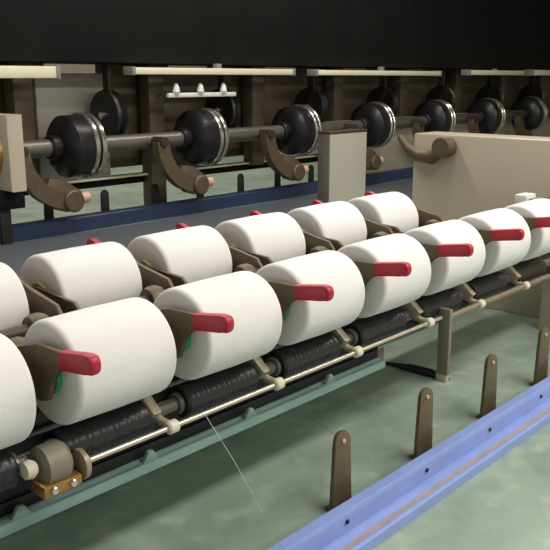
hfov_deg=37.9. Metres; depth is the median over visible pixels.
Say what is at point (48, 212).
plate
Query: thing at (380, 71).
bar
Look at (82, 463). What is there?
rod
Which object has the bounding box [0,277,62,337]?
cradle
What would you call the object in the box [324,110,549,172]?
partition panel
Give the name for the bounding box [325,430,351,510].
plate
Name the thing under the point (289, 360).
drum
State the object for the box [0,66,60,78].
bar
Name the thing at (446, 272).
package
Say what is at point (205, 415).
thread
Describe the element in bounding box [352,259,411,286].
cradle
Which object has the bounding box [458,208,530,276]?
package
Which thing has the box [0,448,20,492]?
drum
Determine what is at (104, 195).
plate
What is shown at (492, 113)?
drum
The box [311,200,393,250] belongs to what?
cradle
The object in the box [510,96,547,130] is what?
drum
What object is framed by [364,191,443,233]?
cradle
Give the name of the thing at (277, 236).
package
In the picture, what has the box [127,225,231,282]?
package
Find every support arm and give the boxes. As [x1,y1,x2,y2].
[24,147,91,211]
[151,136,213,194]
[259,129,308,180]
[343,124,383,169]
[411,119,424,138]
[466,116,479,133]
[513,113,532,135]
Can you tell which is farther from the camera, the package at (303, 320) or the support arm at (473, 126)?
the support arm at (473, 126)
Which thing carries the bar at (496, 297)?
attached to the machine
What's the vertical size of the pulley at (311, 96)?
0.450 m
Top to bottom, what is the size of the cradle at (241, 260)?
0.106 m
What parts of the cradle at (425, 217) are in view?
plain arm, handle arm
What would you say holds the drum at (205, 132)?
attached to the frame
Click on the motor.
(50, 472)
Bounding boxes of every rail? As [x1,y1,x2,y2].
[0,167,412,244]
[267,376,549,549]
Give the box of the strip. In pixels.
[157,83,235,97]
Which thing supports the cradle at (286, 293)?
on the machine
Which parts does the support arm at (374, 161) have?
curved arm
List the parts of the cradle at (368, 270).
handle arm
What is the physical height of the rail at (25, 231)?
0.086 m
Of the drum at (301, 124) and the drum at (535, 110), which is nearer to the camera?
the drum at (301, 124)
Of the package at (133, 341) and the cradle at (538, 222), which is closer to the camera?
the package at (133, 341)
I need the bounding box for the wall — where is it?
[44,64,423,72]
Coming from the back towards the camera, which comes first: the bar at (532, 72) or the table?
the bar at (532, 72)
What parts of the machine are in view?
rod bracket, bracket arm, rod bracket, bracket arm, rod bracket, bracket arm, support post, rod bracket, bracket arm, support post, rod bracket, bracket arm, rod bracket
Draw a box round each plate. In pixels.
[44,205,53,218]
[100,190,109,210]
[151,184,158,203]
[237,173,243,191]
[274,173,280,186]
[308,165,313,181]
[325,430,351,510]
[409,387,432,459]
[476,354,497,418]
[529,327,549,385]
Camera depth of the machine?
1.50 m
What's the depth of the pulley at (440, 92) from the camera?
7.41 m
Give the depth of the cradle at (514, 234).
1.99 m
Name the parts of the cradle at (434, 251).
handle arm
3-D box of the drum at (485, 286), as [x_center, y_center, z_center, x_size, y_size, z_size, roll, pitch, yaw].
[0.567,0.033,2.183,0.060,0.060,0.195,12,18,41]
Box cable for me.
[385,362,449,379]
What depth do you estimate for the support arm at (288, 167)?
5.59 m
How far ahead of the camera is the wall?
9.18 m
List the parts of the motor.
knob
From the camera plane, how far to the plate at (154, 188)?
5.08 m
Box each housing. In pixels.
[0,113,26,244]
[397,131,549,330]
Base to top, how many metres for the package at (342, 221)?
0.165 m
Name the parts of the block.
block arm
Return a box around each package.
[0,262,29,329]
[0,334,35,449]
[20,242,141,308]
[23,297,175,424]
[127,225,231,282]
[154,271,281,379]
[214,212,305,262]
[256,250,364,344]
[287,201,366,245]
[338,233,430,317]
[348,192,418,231]
[403,220,485,295]
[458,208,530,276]
[505,198,549,260]
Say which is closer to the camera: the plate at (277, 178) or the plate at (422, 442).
the plate at (422, 442)
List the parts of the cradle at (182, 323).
handle arm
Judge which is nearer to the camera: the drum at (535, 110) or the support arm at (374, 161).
the support arm at (374, 161)
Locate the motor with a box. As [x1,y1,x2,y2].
[19,438,81,499]
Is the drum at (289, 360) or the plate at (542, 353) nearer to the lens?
the drum at (289, 360)
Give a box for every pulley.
[90,63,127,135]
[204,65,240,127]
[294,67,328,121]
[366,68,398,114]
[425,69,455,108]
[475,75,503,104]
[517,75,544,100]
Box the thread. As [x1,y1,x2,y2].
[205,415,262,511]
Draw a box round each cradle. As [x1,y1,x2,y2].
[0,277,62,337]
[9,336,100,400]
[32,238,173,313]
[141,223,262,286]
[160,308,233,357]
[235,210,334,265]
[268,281,333,321]
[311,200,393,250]
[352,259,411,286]
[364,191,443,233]
[419,242,473,263]
[475,228,524,245]
[523,216,549,230]
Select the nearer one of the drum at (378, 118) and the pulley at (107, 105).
the pulley at (107, 105)
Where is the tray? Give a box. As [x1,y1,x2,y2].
[0,322,438,504]
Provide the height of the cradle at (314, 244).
0.106 m
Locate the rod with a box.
[72,316,442,479]
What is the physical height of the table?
0.004 m
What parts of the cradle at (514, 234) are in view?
handle arm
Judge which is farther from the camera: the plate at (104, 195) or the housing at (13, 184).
the plate at (104, 195)
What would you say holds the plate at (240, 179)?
on the floor
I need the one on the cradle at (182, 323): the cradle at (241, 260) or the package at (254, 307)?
the package at (254, 307)
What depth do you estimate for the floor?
1.79 m
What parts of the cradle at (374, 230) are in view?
plain arm, handle arm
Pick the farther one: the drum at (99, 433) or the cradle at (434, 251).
the cradle at (434, 251)
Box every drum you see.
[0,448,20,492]
[44,112,106,178]
[44,400,155,456]
[168,362,258,417]
[173,108,228,165]
[266,332,340,378]
[272,104,321,155]
[343,308,406,346]
[350,102,395,147]
[409,288,461,324]
[413,100,455,131]
[462,271,507,303]
[466,98,505,133]
[507,257,546,286]
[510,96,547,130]
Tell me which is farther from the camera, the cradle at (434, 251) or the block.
the block
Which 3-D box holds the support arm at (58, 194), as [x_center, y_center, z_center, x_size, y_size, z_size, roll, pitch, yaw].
[-1.215,-0.517,4.319,0.135,0.377,0.450,12,18,41]
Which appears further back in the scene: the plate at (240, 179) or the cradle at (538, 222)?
the plate at (240, 179)
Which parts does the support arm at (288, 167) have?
curved arm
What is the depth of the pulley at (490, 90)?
8.09 m
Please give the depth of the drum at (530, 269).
2.34 m
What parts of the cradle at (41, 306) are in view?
handle arm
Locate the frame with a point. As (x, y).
(454, 36)
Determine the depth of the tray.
1.51 m
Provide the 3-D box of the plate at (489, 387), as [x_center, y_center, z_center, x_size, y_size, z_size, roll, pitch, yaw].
[0.548,0.284,2.045,0.054,0.172,0.036,-10,17,-34]
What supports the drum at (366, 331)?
attached to the machine
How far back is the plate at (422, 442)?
1.82 m
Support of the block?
attached to the machine housing at (456, 175)
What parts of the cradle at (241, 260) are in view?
plain arm, handle arm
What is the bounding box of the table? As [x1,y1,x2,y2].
[0,179,412,276]
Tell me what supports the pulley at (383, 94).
hanging from the frame
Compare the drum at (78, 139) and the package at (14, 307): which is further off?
the drum at (78, 139)
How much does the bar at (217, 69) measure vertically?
0.072 m
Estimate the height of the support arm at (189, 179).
0.377 m
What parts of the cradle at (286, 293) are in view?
handle arm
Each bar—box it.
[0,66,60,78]
[123,64,295,75]
[307,67,441,75]
[452,274,549,319]
[461,69,524,75]
[525,69,549,75]
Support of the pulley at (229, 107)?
hanging from the frame
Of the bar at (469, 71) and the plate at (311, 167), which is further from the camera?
the bar at (469, 71)
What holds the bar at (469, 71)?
attached to the frame
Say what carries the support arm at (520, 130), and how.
attached to the frame
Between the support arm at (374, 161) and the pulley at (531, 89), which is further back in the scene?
the pulley at (531, 89)
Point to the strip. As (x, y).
(200, 92)
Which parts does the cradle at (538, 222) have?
handle arm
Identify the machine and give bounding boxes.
[0,252,549,538]
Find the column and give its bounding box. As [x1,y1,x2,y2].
[317,129,367,202]
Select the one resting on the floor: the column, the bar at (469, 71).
the column
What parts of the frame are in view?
panel, panel, panel, panel, panel, overhead casing, panel, panel, panel, panel, panel, panel, panel, panel, panel, panel, panel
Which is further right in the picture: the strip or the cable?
the cable
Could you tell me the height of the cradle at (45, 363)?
0.104 m
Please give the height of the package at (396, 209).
0.165 m
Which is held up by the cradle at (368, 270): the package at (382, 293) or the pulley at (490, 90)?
the package at (382, 293)
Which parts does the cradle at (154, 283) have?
plain arm, handle arm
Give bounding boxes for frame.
[0,0,549,204]
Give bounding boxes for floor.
[0,148,549,549]
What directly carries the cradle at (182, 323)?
on the machine
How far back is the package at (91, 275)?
1.52 m
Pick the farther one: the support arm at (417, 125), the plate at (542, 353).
the support arm at (417, 125)
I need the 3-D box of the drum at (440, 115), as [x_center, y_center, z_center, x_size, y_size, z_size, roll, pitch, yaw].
[1.398,-1.379,7.158,0.372,0.372,0.268,12,18,41]
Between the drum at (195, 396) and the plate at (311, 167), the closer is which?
the drum at (195, 396)
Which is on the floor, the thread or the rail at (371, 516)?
the rail at (371, 516)
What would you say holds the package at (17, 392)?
on the cradle
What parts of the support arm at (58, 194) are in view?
curved arm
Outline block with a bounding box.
[514,192,549,203]
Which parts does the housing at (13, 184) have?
housing leg, housing plate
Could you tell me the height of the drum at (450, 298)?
0.060 m
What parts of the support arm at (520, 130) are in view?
curved arm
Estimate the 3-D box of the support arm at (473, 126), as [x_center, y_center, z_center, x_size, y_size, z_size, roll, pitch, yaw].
[1.967,-1.343,7.678,0.135,0.377,0.450,12,18,41]
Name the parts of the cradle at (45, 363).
handle arm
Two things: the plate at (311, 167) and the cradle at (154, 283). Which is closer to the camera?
the cradle at (154, 283)
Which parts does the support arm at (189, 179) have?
curved arm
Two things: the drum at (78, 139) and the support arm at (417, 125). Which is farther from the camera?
the support arm at (417, 125)
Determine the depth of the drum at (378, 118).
6.40 m
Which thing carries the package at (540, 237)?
on the cradle at (538, 222)
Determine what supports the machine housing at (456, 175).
on the floor
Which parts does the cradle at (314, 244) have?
plain arm, handle arm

